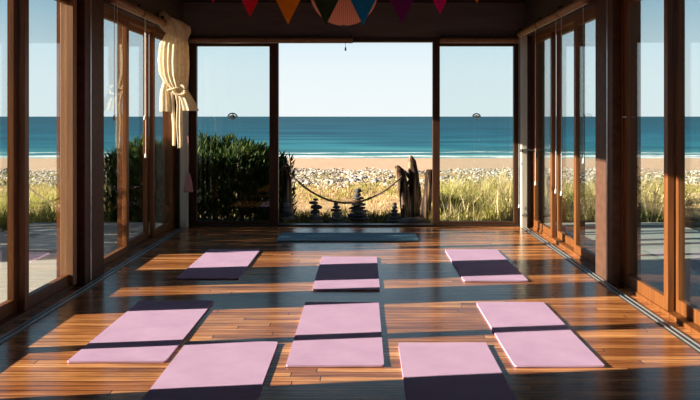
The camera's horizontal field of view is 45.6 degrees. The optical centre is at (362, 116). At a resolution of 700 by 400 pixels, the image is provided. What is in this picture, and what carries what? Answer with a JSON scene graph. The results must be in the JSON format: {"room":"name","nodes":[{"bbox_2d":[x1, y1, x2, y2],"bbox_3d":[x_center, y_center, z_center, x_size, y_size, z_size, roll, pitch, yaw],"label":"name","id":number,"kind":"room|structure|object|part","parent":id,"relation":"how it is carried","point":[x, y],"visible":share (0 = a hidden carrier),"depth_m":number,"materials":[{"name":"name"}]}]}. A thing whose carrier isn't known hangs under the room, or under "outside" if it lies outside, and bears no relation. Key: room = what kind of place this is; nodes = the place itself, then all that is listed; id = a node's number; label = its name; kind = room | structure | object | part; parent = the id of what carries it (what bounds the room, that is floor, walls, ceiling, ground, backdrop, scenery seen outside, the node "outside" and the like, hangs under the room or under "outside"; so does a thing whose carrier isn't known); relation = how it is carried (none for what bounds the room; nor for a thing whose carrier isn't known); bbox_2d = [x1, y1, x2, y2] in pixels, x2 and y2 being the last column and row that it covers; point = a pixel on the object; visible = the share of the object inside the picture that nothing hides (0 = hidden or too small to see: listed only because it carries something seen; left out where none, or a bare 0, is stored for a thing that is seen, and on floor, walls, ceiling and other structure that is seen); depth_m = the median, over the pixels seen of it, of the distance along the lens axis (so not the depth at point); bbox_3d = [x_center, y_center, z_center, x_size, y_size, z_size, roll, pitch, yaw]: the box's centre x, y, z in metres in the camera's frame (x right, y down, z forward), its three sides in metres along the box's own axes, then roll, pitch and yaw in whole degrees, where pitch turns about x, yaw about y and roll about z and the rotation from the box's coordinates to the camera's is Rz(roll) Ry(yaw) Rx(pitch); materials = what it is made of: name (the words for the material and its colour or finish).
{"room":"exercise studio","nodes":[
{"label":"exercise studio","id":0,"kind":"room"},
{"bbox_2d":[98,0,182,226],"bbox_3d":[-2.660,-0.135,5.110,0.260,3.350,13.420,0,0,0],"label":"wall","id":1,"kind":"structure","parent":0,"point":[173,8],"depth_m":10.74,"materials":[{"name":"brown wood"}]},
{"bbox_2d":[0,0,76,329],"bbox_3d":[-2.678,0.215,5.945,0.185,2.650,3.270,0,0,0],"label":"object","id":2,"kind":"structure","parent":1,"relation":"in","point":[19,303],"depth_m":6.53,"materials":[{"name":"brown wood"}]},
{"bbox_3d":[-2.712,0.225,5.945,0.053,2.570,1.097,0,0,0],"label":"sash","id":3,"kind":"part","parent":2,"relation":"part of","materials":[{"name":"brown wood"}]},
{"bbox_3d":[-2.647,0.225,6.992,0.053,2.570,1.077,0,0,0],"label":"sash","id":4,"kind":"part","parent":2,"relation":"part of","materials":[{"name":"brown wood"}]},
{"bbox_2d":[76,0,103,285],"bbox_3d":[-2.660,0.215,7.860,0.260,2.650,0.560,0,0,0],"label":"pillar","id":5,"kind":"structure","parent":1,"relation":"attached to","point":[83,6],"depth_m":7.68,"materials":[{"name":"brown wood"}]},
{"bbox_2d":[90,0,91,280],"bbox_3d":[-2.527,0.215,7.732,0.006,2.610,0.025,0,0,0],"label":"trim","id":6,"kind":"structure","parent":1,"relation":"attached to","point":[90,0],"depth_m":7.72,"materials":[{"name":"wood"}]},
{"bbox_2d":[0,227,184,344],"bbox_3d":[-2.487,1.538,7.950,0.084,0.004,7.100,0,0,0],"label":"trim","id":7,"kind":"structure","parent":1,"relation":"attached to","point":[15,330],"depth_m":7.21,"materials":[{"name":"grey metal"}]},
{"bbox_2d":[104,7,175,268],"bbox_3d":[-2.690,0.215,9.870,0.160,2.650,3.460,0,0,0],"label":"window","id":8,"kind":"structure","parent":1,"relation":"in","point":[126,246],"depth_m":10.36,"materials":[{"name":"brown wood"}]},
{"bbox_3d":[-2.647,0.225,8.760,0.053,2.570,1.140,0,0,0],"label":"sash","id":9,"kind":"part","parent":8,"relation":"part of","materials":[{"name":"brown wood"}]},
{"bbox_2d":[107,0,143,173],"bbox_3d":[-2.430,-0.329,8.550,0.094,1.777,1.060,0,0,0],"label":"rolled blind","id":10,"kind":"object","parent":8,"relation":"attached to","point":[123,4],"visible":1,"depth_m":8.17,"materials":[{"name":"brown wood"}]},
{"bbox_3d":[-2.410,-0.555,8.073,0.005,1.080,0.005,0,0,0],"label":"cord","id":11,"kind":"part","parent":10,"relation":"part of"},
{"bbox_3d":[-2.410,-0.295,8.168,0.005,1.600,0.005,0,0,0],"label":"cord","id":12,"kind":"part","parent":10,"relation":"part of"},
{"bbox_3d":[-2.712,0.225,9.870,0.053,2.570,1.160,0,0,0],"label":"sash","id":13,"kind":"part","parent":8,"relation":"part of","materials":[{"name":"brown wood"}]},
{"bbox_2d":[141,6,166,157],"bbox_3d":[-2.430,-0.379,9.620,0.094,1.677,1.000,0,0,0],"label":"rolled blind","id":14,"kind":"object","parent":8,"relation":"attached to","point":[149,16],"visible":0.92,"depth_m":9.24,"materials":[{"name":"brown wood"}]},
{"bbox_3d":[-2.410,-0.345,9.240,0.005,1.500,0.005,0,0,0],"label":"cord","id":15,"kind":"part","parent":14,"relation":"part of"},
{"bbox_3d":[-2.647,0.225,10.980,0.053,2.570,1.140,0,0,0],"label":"sash","id":16,"kind":"part","parent":8,"relation":"part of","materials":[{"name":"brown wood"}]},
{"bbox_2d":[158,10,198,147],"bbox_3d":[-2.278,-0.460,10.281,0.509,1.700,0.241,0,0,0],"label":"curtain","id":17,"kind":"object","parent":1,"relation":"hanging from","point":[173,54],"visible":0.98,"depth_m":10.23,"materials":[{"name":"beige fabric"}]},
{"bbox_2d":[180,38,188,227],"bbox_3d":[-2.480,0.205,11.555,0.100,2.670,0.110,0,0,0],"label":"trim","id":18,"kind":"structure","parent":1,"relation":"attached to","point":[184,196],"depth_m":11.50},
{"bbox_2d":[184,133,192,191],"bbox_3d":[-2.400,0.634,11.460,0.132,0.812,0.106,0,0,0],"label":"tassel","id":19,"kind":"object","parent":1,"relation":"hanging from","point":[188,187],"visible":1,"depth_m":11.43,"materials":[{"name":"pink fabric"}]},
{"bbox_3d":[-2.406,0.519,11.468,0.016,0.522,0.034,0,0,-36],"label":"cord","id":20,"kind":"part","parent":19,"relation":"part of","materials":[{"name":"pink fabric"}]},
{"bbox_2d":[212,0,477,24],"bbox_3d":[-0.130,-1.193,7.000,4.783,0.856,0.027,0,0,0],"label":"bunting","id":21,"kind":"object","parent":1,"relation":"hanging from","point":[325,7],"visible":1,"depth_m":7.00,"materials":[{"name":"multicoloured fabric"}]},
{"bbox_2d":[0,226,699,399],"bbox_3d":[-0.130,1.590,5.110,5.320,0.100,13.420,0,0,0],"label":"floor","id":22,"kind":"structure","parent":0,"point":[422,297],"depth_m":6.58,"materials":[{"name":"brown wood"}]},
{"bbox_2d":[68,300,212,362],"bbox_3d":[-1.542,1.531,6.050,0.615,0.016,1.700,0,0,0],"label":"yoga mat","id":23,"kind":"object","parent":22,"relation":"on","point":[150,331],"visible":1,"depth_m":5.84,"materials":[{"name":"pink plastic"}]},
{"bbox_2d":[142,341,277,399],"bbox_3d":[-0.885,1.530,4.765,0.620,0.018,1.750,0,0,0],"label":"yoga mat","id":24,"kind":"object","parent":22,"relation":"on","point":[201,370],"visible":1,"depth_m":4.99,"materials":[{"name":"pink plastic"}]},
{"bbox_2d":[176,249,259,278],"bbox_3d":[-1.475,1.532,8.725,0.590,0.016,1.690,0,0,0],"label":"yoga mat","id":25,"kind":"object","parent":22,"relation":"on","point":[214,263],"visible":1,"depth_m":8.60,"materials":[{"name":"pink plastic"}]},
{"bbox_2d":[286,302,383,366],"bbox_3d":[-0.172,1.532,5.982,0.605,0.016,1.735,0,0,0],"label":"yoga mat","id":26,"kind":"object","parent":22,"relation":"on","point":[328,334],"visible":1,"depth_m":5.78,"materials":[{"name":"pink plastic"}]},
{"bbox_2d":[312,256,379,289],"bbox_3d":[-0.150,1.532,8.215,0.600,0.015,1.710,0,0,0],"label":"yoga mat","id":27,"kind":"object","parent":22,"relation":"on","point":[333,273],"visible":1,"depth_m":8.06,"materials":[{"name":"pink plastic"}]},
{"bbox_2d":[276,233,418,240],"bbox_3d":[-0.190,1.530,10.580,1.760,0.018,0.680,0,0,0],"label":"yoga mat","id":28,"kind":"object","parent":22,"relation":"on","point":[283,236],"visible":1,"depth_m":10.52,"materials":[{"name":"teal plastic"}]},
{"bbox_2d":[398,342,516,399],"bbox_3d":[0.533,1.530,4.740,0.594,0.018,1.740,0,0,0],"label":"yoga mat","id":29,"kind":"object","parent":22,"relation":"on","point":[452,370],"visible":1,"depth_m":4.97,"materials":[{"name":"pink plastic"}]},
{"bbox_2d":[445,249,527,281],"bbox_3d":[1.240,1.531,8.655,0.600,0.016,1.810,0,0,0],"label":"yoga mat","id":30,"kind":"object","parent":22,"relation":"on","point":[482,265],"visible":1,"depth_m":8.49,"materials":[{"name":"pink plastic"}]},
{"bbox_2d":[476,302,604,366],"bbox_3d":[1.208,1.532,5.975,0.555,0.016,1.750,0,0,0],"label":"yoga mat","id":31,"kind":"object","parent":22,"relation":"on","point":[530,334],"visible":1,"depth_m":5.78,"materials":[{"name":"pink plastic"}]},
{"bbox_2d":[183,0,524,37],"bbox_3d":[-0.130,-0.135,11.760,5.320,3.350,0.120,0,0,0],"label":"wall","id":32,"kind":"structure","parent":0,"point":[215,20],"depth_m":11.70,"materials":[{"name":"brown wood"}]},
{"bbox_2d":[189,43,278,224],"bbox_3d":[-1.830,0.236,11.745,1.280,2.563,0.090,0,0,0],"label":"window","id":33,"kind":"structure","parent":32,"relation":"in","point":[193,47],"depth_m":11.70,"materials":[{"name":"brown wood"}]},
{"bbox_2d":[227,113,237,119],"bbox_3d":[-1.840,-0.005,11.742,0.148,0.099,0.018,0,0,0],"label":"window sticker","id":34,"kind":"object","parent":33,"relation":"attached to","point":[232,117],"visible":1,"depth_m":11.74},
{"bbox_2d":[188,35,352,50],"bbox_3d":[-1.290,-1.027,11.630,2.300,0.223,0.074,0,0,0],"label":"rolled blind","id":35,"kind":"object","parent":32,"relation":"attached to","point":[345,40],"visible":0.97,"depth_m":11.60,"materials":[{"name":"brown wood"}]},
{"bbox_2d":[183,0,523,2],"bbox_3d":[-0.130,-1.625,11.674,4.780,0.070,0.048,0,0,0],"label":"trim","id":36,"kind":"structure","parent":32,"relation":"attached to","point":[184,1],"depth_m":11.65,"materials":[{"name":"brown wood"}]},
{"bbox_2d":[189,223,519,225],"bbox_3d":[-0.110,1.529,11.755,4.720,0.022,0.170,0,0,0],"label":"trim","id":37,"kind":"structure","parent":32,"relation":"attached to","point":[279,224],"depth_m":11.67,"materials":[{"name":"brown wood"}]},
{"bbox_2d":[353,38,438,42],"bbox_3d":[-0.110,-1.075,11.740,4.720,0.060,0.120,0,0,0],"label":"trim","id":38,"kind":"structure","parent":32,"relation":"attached to","point":[355,40],"depth_m":11.68,"materials":[{"name":"brown wood"}]},
{"bbox_2d":[432,42,519,224],"bbox_3d":[1.615,0.236,11.745,1.270,2.563,0.090,0,0,0],"label":"window","id":39,"kind":"structure","parent":32,"relation":"in","point":[436,46],"depth_m":11.70,"materials":[{"name":"brown wood"}]},
{"bbox_2d":[472,113,480,118],"bbox_3d":[1.600,-0.007,11.742,0.122,0.081,0.018,0,0,0],"label":"window sticker","id":40,"kind":"object","parent":39,"relation":"attached to","point":[475,116],"visible":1,"depth_m":11.74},
{"bbox_2d":[439,35,519,42],"bbox_3d":[1.645,-1.080,11.630,1.150,0.117,0.074,0,0,0],"label":"rolled blind","id":41,"kind":"object","parent":32,"relation":"attached to","point":[442,39],"visible":0.93,"depth_m":11.60,"materials":[{"name":"brown wood"}]},
{"bbox_2d":[525,0,600,226],"bbox_3d":[2.400,-0.135,5.110,0.260,3.350,13.420,0,0,0],"label":"wall","id":42,"kind":"structure","parent":0,"point":[534,9],"depth_m":11.60,"materials":[{"name":"brown wood"}]},
{"bbox_2d":[520,35,526,227],"bbox_3d":[2.230,0.205,11.555,0.080,2.670,0.110,0,0,0],"label":"trim","id":43,"kind":"structure","parent":42,"relation":"attached to","point":[523,40],"depth_m":11.50,"materials":[{"name":"white paint"}]},
{"bbox_2d":[519,149,534,151],"bbox_3d":[2.271,0.507,11.480,0.231,0.126,0.051,0,0,0],"label":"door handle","id":44,"kind":"object","parent":42,"relation":"attached to","point":[520,150],"visible":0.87,"depth_m":11.48,"materials":[{"name":"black metal"}]},
{"bbox_2d":[532,7,594,267],"bbox_3d":[2.430,0.215,9.870,0.160,2.650,3.460,0,0,0],"label":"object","id":45,"kind":"structure","parent":42,"relation":"in","point":[576,245],"depth_m":10.36,"materials":[{"name":"brown wood"}]},
{"bbox_2d":[516,18,538,207],"bbox_3d":[2.170,0.021,10.925,0.094,2.477,1.250,0,0,0],"label":"rolled blind","id":46,"kind":"object","parent":45,"relation":"attached to","point":[532,27],"visible":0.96,"depth_m":10.38,"materials":[{"name":"brown wood"}]},
{"bbox_3d":[2.150,-0.145,10.387,0.005,1.900,0.005,0,0,0],"label":"cord","id":47,"kind":"part","parent":46,"relation":"part of","materials":[{"name":"white fabric"}]},
{"bbox_3d":[2.386,0.225,10.980,0.053,2.570,1.140,0,0,0],"label":"sash","id":48,"kind":"part","parent":45,"relation":"part of","materials":[{"name":"brown wood"}]},
{"bbox_2d":[536,6,560,193],"bbox_3d":[2.170,-0.178,9.720,0.094,2.077,1.080,0,0,0],"label":"rolled blind","id":49,"kind":"object","parent":45,"relation":"attached to","point":[553,16],"visible":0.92,"depth_m":9.63,"materials":[{"name":"fabric"}]},
{"bbox_3d":[2.451,0.225,9.870,0.053,2.570,1.160,0,0,0],"label":"sash","id":50,"kind":"part","parent":45,"relation":"part of","materials":[{"name":"brown wood"}]},
{"bbox_2d":[557,0,591,195],"bbox_3d":[2.170,-0.178,8.590,0.094,2.077,1.100,0,0,0],"label":"rolled blind","id":51,"kind":"object","parent":45,"relation":"attached to","point":[576,4],"visible":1,"depth_m":8.59,"materials":[{"name":"fabric"}]},
{"bbox_3d":[2.150,-0.145,9.030,0.005,1.900,0.005,0,0,0],"label":"cord","id":52,"kind":"part","parent":51,"relation":"part of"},
{"bbox_3d":[2.150,-0.345,8.128,0.005,1.500,0.005,0,0,0],"label":"cord","id":53,"kind":"part","parent":51,"relation":"part of","materials":[{"name":"white fabric"}]},
{"bbox_3d":[2.386,0.225,8.760,0.053,2.570,1.140,0,0,0],"label":"sash","id":54,"kind":"part","parent":45,"relation":"part of","materials":[{"name":"brown wood"}]},
{"bbox_2d":[607,0,607,280],"bbox_3d":[2.267,0.215,7.732,0.006,2.610,0.025,0,0,0],"label":"trim","id":55,"kind":"structure","parent":42,"relation":"attached to","point":[607,0],"depth_m":7.72,"materials":[{"name":"wood"}]},
{"bbox_2d":[595,0,620,285],"bbox_3d":[2.400,0.215,7.860,0.260,2.650,0.560,0,0,0],"label":"pillar","id":56,"kind":"structure","parent":42,"relation":"attached to","point":[614,6],"depth_m":7.67,"materials":[{"name":"brown wood"}]},
{"bbox_2d":[522,227,699,353],"bbox_3d":[2.227,1.538,7.950,0.084,0.004,7.100,0,0,0],"label":"trim","id":57,"kind":"structure","parent":42,"relation":"attached to","point":[630,300],"depth_m":6.98,"materials":[{"name":"grey metal"}]},
{"bbox_2d":[621,0,699,336],"bbox_3d":[2.425,0.215,5.945,0.170,2.650,3.270,0,0,0],"label":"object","id":58,"kind":"structure","parent":42,"relation":"in","point":[671,302],"depth_m":6.50,"materials":[{"name":"brown wood"}]},
{"bbox_3d":[2.386,0.225,6.992,0.053,2.570,1.077,0,0,0],"label":"sash","id":59,"kind":"part","parent":58,"relation":"part of","materials":[{"name":"brown wood"}]},
{"bbox_3d":[2.451,0.225,5.945,0.053,2.570,1.097,0,0,0],"label":"sash","id":60,"kind":"part","parent":58,"relation":"part of","materials":[{"name":"brown wood"}]},
{"bbox_3d":[-0.130,-1.870,5.050,5.520,0.120,13.700,0,0,0],"label":"ceiling","id":61,"kind":"structure","parent":0,"visible":0},
{"bbox_2d":[311,0,321,16],"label":"pendant lantern","id":62,"kind":"object","parent":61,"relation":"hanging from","point":[313,3],"depth_m":7.63,"materials":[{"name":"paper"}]},
{"bbox_2d":[328,0,360,26],"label":"pendant lantern","id":63,"kind":"object","parent":61,"relation":"hanging from","point":[344,13],"depth_m":7.51,"materials":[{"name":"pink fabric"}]},
{"label":"outside","id":64,"kind":"structure","parent":0,"visible":0},
{"bbox_2d":[0,158,699,232],"bbox_3d":[0.000,3.197,60.750,240.000,3.035,133.500,0,0,0],"label":"ground","id":65,"kind":"structure","parent":64,"point":[35,164],"depth_m":61.06,"materials":[{"name":"beige sand"}]},
{"bbox_2d":[0,186,135,228],"bbox_3d":[-5.648,1.471,14.710,4.088,0.840,5.031,0,0,0],"label":"grass","id":66,"kind":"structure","parent":65,"relation":"on","point":[40,210],"depth_m":13.07,"materials":[{"name":"plant"}]},
{"bbox_2d":[0,222,162,302],"bbox_3d":[-3.850,1.605,7.178,2.100,0.070,10.355,0,0,0],"label":"deck","id":67,"kind":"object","parent":65,"relation":"on","point":[42,235],"visible":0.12,"depth_m":9.91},
{"bbox_2d":[104,130,287,221],"bbox_3d":[-2.732,0.961,13.426,3.098,1.506,1.639,0,0,0],"label":"hedge","id":68,"kind":"object","parent":65,"relation":"on","point":[242,166],"visible":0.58,"depth_m":12.89,"materials":[{"name":"green plant"}]},
{"bbox_2d":[282,164,292,220],"bbox_3d":[-1.167,1.238,12.950,0.190,1.005,0.175,0,0,0],"label":"post","id":69,"kind":"object","parent":65,"relation":"on","point":[286,178],"visible":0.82,"depth_m":12.89,"materials":[{"name":"brown wood"}]},
{"bbox_2d":[288,172,401,203],"bbox_3d":[-0.270,1.107,12.860,1.767,0.490,0.032,0,0,0],"label":"rope","id":70,"kind":"object","parent":69,"relation":"attached to","point":[289,173],"visible":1,"depth_m":12.85,"materials":[{"name":"brown fabric"}]},
{"bbox_2d":[279,150,297,214],"bbox_3d":[-1.234,1.122,13.393,0.400,1.182,0.588,0,0,0],"label":"shrub","id":71,"kind":"object","parent":65,"relation":"on","point":[293,171],"visible":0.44,"depth_m":13.37,"materials":[{"name":"green plant"}]},
{"bbox_2d":[307,219,322,222],"bbox_3d":[-0.735,1.634,12.852,0.270,0.120,0.225,0,0,11],"label":"stacked stones","id":72,"kind":"object","parent":65,"relation":"on","point":[317,220],"visible":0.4,"depth_m":12.78},
{"bbox_2d":[310,214,320,218],"bbox_3d":[-0.734,1.543,12.848,0.170,0.070,0.137,0,0,-1],"label":"stacked stones","id":73,"kind":"object","parent":72,"relation":"on","point":[315,216],"visible":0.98,"depth_m":12.81},
{"bbox_2d":[310,209,319,213],"bbox_3d":[-0.738,1.470,12.853,0.150,0.080,0.113,0,0,6],"label":"stacked stones","id":74,"kind":"object","parent":73,"relation":"on","point":[313,211],"visible":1,"depth_m":12.81,"materials":[{"name":"stone"}]},
{"bbox_2d":[311,204,321,209],"bbox_3d":[-0.721,1.392,12.852,0.190,0.080,0.160,0,0,12],"label":"stacked stones","id":75,"kind":"object","parent":74,"relation":"on","point":[315,206],"visible":1,"depth_m":12.80,"materials":[{"name":"stone"}]},
{"bbox_2d":[329,220,343,222],"bbox_3d":[-0.404,1.644,12.851,0.240,0.100,0.198,0,0,-12],"label":"stacked stones","id":76,"kind":"object","parent":65,"relation":"on","point":[331,221],"visible":0.44,"depth_m":12.79},
{"bbox_2d":[329,216,343,219],"bbox_3d":[-0.408,1.567,12.845,0.220,0.060,0.179,0,0,-16],"label":"stacked stones","id":77,"kind":"object","parent":76,"relation":"on","point":[332,217],"visible":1,"depth_m":12.79},
{"bbox_2d":[332,212,341,215],"bbox_3d":[-0.401,1.504,12.851,0.160,0.070,0.130,0,0,11],"label":"stacked stones","id":78,"kind":"object","parent":77,"relation":"on","point":[333,213],"visible":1,"depth_m":12.81},
{"bbox_2d":[264,206,431,222],"bbox_3d":[-0.197,1.645,13.914,2.998,0.382,3.422,0,0,0],"label":"grass","id":79,"kind":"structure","parent":65,"relation":"on","point":[299,217],"depth_m":13.87,"materials":[{"name":"plant"}]},
{"bbox_2d":[0,167,699,188],"bbox_3d":[-0.872,2.871,41.538,50.157,1.662,33.083,0,0,0],"label":"shingles","id":80,"kind":"object","parent":65,"relation":"on","point":[333,172],"visible":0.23,"depth_m":41.59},
{"bbox_2d":[0,171,699,201],"bbox_3d":[0.052,2.379,31.125,38.076,1.473,25.654,0,0,0],"label":"scrub","id":81,"kind":"object","parent":65,"relation":"on","point":[366,186],"visible":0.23,"depth_m":23.37,"materials":[{"name":"green plant"}]},
{"bbox_2d":[0,181,699,216],"bbox_3d":[0.249,2.030,22.267,27.599,0.960,15.589,0,0,0],"label":"dry grass","id":82,"kind":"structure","parent":65,"relation":"on","point":[697,205],"depth_m":20.34,"materials":[{"name":"beige plant"}]},
{"bbox_2d":[347,221,368,222],"bbox_3d":[-0.076,1.649,12.842,0.360,0.090,0.280,0,0,8],"label":"stacked stones","id":83,"kind":"object","parent":65,"relation":"on","point":[347,221],"visible":0.31,"depth_m":12.78},
{"bbox_2d":[349,217,368,220],"bbox_3d":[-0.066,1.577,12.856,0.340,0.060,0.262,0,0,-14],"label":"stacked stones","id":84,"kind":"object","parent":83,"relation":"on","point":[350,218],"visible":0.89,"depth_m":12.75,"materials":[{"name":"stone"}]},
{"bbox_2d":[348,213,366,216],"bbox_3d":[-0.095,1.518,12.850,0.320,0.060,0.272,0,0,-14],"label":"stacked stones","id":85,"kind":"object","parent":84,"relation":"on","point":[350,214],"visible":0.97,"depth_m":12.75,"materials":[{"name":"stone"}]},
{"bbox_2d":[351,209,368,212],"bbox_3d":[-0.056,1.463,12.846,0.290,0.055,0.220,0,0,15],"label":"stacked stones","id":86,"kind":"object","parent":85,"relation":"on","point":[362,210],"visible":0.92,"depth_m":12.77},
{"bbox_2d":[349,206,364,209],"bbox_3d":[-0.090,1.409,12.845,0.270,0.055,0.208,0,0,4],"label":"stacked stones","id":87,"kind":"object","parent":86,"relation":"on","point":[352,207],"visible":1,"depth_m":12.78,"materials":[{"name":"stone"}]},
{"bbox_2d":[351,203,365,205],"bbox_3d":[-0.062,1.359,12.852,0.240,0.050,0.192,0,0,-8],"label":"stacked stones","id":88,"kind":"object","parent":87,"relation":"on","point":[354,204],"visible":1,"depth_m":12.79,"materials":[{"name":"stone"}]},
{"bbox_2d":[351,200,363,202],"bbox_3d":[-0.087,1.310,12.851,0.200,0.050,0.159,0,0,5],"label":"stacked stones","id":89,"kind":"object","parent":88,"relation":"on","point":[352,201],"visible":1,"depth_m":12.79},
{"bbox_2d":[394,165,410,218],"bbox_3d":[0.631,1.250,12.950,0.305,0.980,0.152,0,0,0],"label":"post","id":90,"kind":"object","parent":65,"relation":"on","point":[403,188],"visible":0.87,"depth_m":12.89,"materials":[{"name":"brown wood"}]},
{"bbox_2d":[398,217,411,222],"bbox_3d":[0.705,1.630,12.751,0.370,0.175,0.249,0,0,0],"label":"rock","id":91,"kind":"object","parent":65,"relation":"on","point":[403,220],"visible":0.38,"depth_m":12.69,"materials":[{"name":"grey stone"}]},
{"bbox_2d":[405,156,421,216],"bbox_3d":[0.804,1.175,13.000,0.306,1.130,0.205,0,0,0],"label":"post","id":92,"kind":"object","parent":65,"relation":"on","point":[414,186],"visible":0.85,"depth_m":12.94,"materials":[{"name":"wood"}]},
{"bbox_2d":[408,217,429,222],"bbox_3d":[0.838,1.620,12.704,0.394,0.186,0.275,0,0,0],"label":"rock","id":93,"kind":"object","parent":65,"relation":"on","point":[414,219],"visible":0.47,"depth_m":12.63,"materials":[{"name":"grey stone"}]},
{"bbox_2d":[419,169,431,219],"bbox_3d":[0.981,1.280,12.900,0.232,0.920,0.149,0,0,0],"label":"post","id":94,"kind":"object","parent":65,"relation":"on","point":[425,208],"visible":0.74,"depth_m":12.85,"materials":[{"name":"brown wood"}]},
{"bbox_2d":[545,176,549,221],"bbox_3d":[2.927,1.340,13.100,0.129,0.800,0.095,0,0,0],"label":"post","id":95,"kind":"object","parent":65,"relation":"on","point":[548,177],"visible":0.34,"depth_m":13.07,"materials":[{"name":"brown wood"}]},
{"bbox_2d":[421,165,699,222],"bbox_3d":[4.101,1.407,16.050,6.892,1.145,8.398,0,0,0],"label":"grass","id":96,"kind":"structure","parent":65,"relation":"on","point":[454,196],"depth_m":13.16,"materials":[{"name":"green plant"}]},
{"bbox_2d":[425,161,696,221],"bbox_3d":[4.260,1.330,15.835,6.428,1.296,7.723,0,0,0],"label":"stalks","id":97,"kind":"object","parent":65,"relation":"on","point":[657,190],"visible":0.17,"depth_m":13.53,"materials":[{"name":"green plant"}]},
{"bbox_2d":[545,222,699,307],"bbox_3d":[3.570,1.605,7.178,2.060,0.070,10.355,0,0,0],"label":"deck","id":98,"kind":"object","parent":65,"relation":"on","point":[652,233],"visible":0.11,"depth_m":9.62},
{"bbox_3d":[0.480,1.659,12.850,0.270,0.070,0.213,0,0,-1],"label":"stacked stones","id":99,"kind":"object","parent":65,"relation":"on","visible":0},
{"bbox_2d":[387,219,398,221],"bbox_3d":[0.480,1.601,12.843,0.240,0.050,0.193,0,0,6],"label":"stacked stones","id":100,"kind":"object","parent":99,"relation":"on","point":[389,220],"visible":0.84,"depth_m":12.79},
{"bbox_2d":[389,215,400,218],"bbox_3d":[0.497,1.553,12.852,0.200,0.050,0.160,0,0,-9],"label":"stacked stones","id":101,"kind":"object","parent":100,"relation":"on","point":[392,216],"visible":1,"depth_m":12.79,"materials":[{"name":"stone"}]},
{"bbox_3d":[-1.158,1.649,12.850,0.220,0.090,0.183,0,0,3],"label":"stacked stones","id":102,"kind":"object","parent":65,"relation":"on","visible":0},
{"bbox_2d":[282,216,293,220],"bbox_3d":[-1.154,1.572,12.844,0.200,0.070,0.160,0,0,8],"label":"stacked stones","id":103,"kind":"object","parent":102,"relation":"on","point":[287,218],"visible":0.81,"depth_m":12.80},
{"bbox_2d":[281,212,292,215],"bbox_3d":[-1.167,1.509,12.850,0.190,0.060,0.156,0,0,3],"label":"stacked stones","id":104,"kind":"object","parent":103,"relation":"on","point":[284,213],"visible":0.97,"depth_m":12.79,"materials":[{"name":"stone"}]},
{"bbox_2d":[282,208,291,211],"bbox_3d":[-1.175,1.446,12.850,0.150,0.070,0.117,0,0,-12],"label":"stacked stones","id":105,"kind":"object","parent":104,"relation":"on","point":[283,209],"visible":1,"depth_m":12.81},
{"bbox_2d":[283,202,289,207],"bbox_3d":[-1.175,1.368,12.850,0.120,0.090,0.096,0,0,16],"label":"stacked stones","id":106,"kind":"object","parent":105,"relation":"on","point":[285,205],"visible":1,"depth_m":12.82},
{"bbox_3d":[-3.857,1.340,13.200,0.125,0.800,0.101,0,0,0],"label":"post","id":107,"kind":"object","parent":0,"visible":0},
{"bbox_2d":[29,187,114,203],"bbox_3d":[-4.847,1.278,13.665,2.021,0.417,1.099,0,0,0],"label":"rope","id":108,"kind":"object","parent":107,"relation":"attached to","point":[30,189],"visible":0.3,"depth_m":13.95,"materials":[{"name":"brown fabric"}]},
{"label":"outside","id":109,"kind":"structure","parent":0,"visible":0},
{"bbox_2d":[0,117,699,157],"bbox_3d":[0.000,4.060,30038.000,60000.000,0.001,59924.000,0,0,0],"label":"sea","id":110,"kind":"structure","parent":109,"point":[302,137],"depth_m":178.01,"materials":[{"name":"liquid"}]}
]}

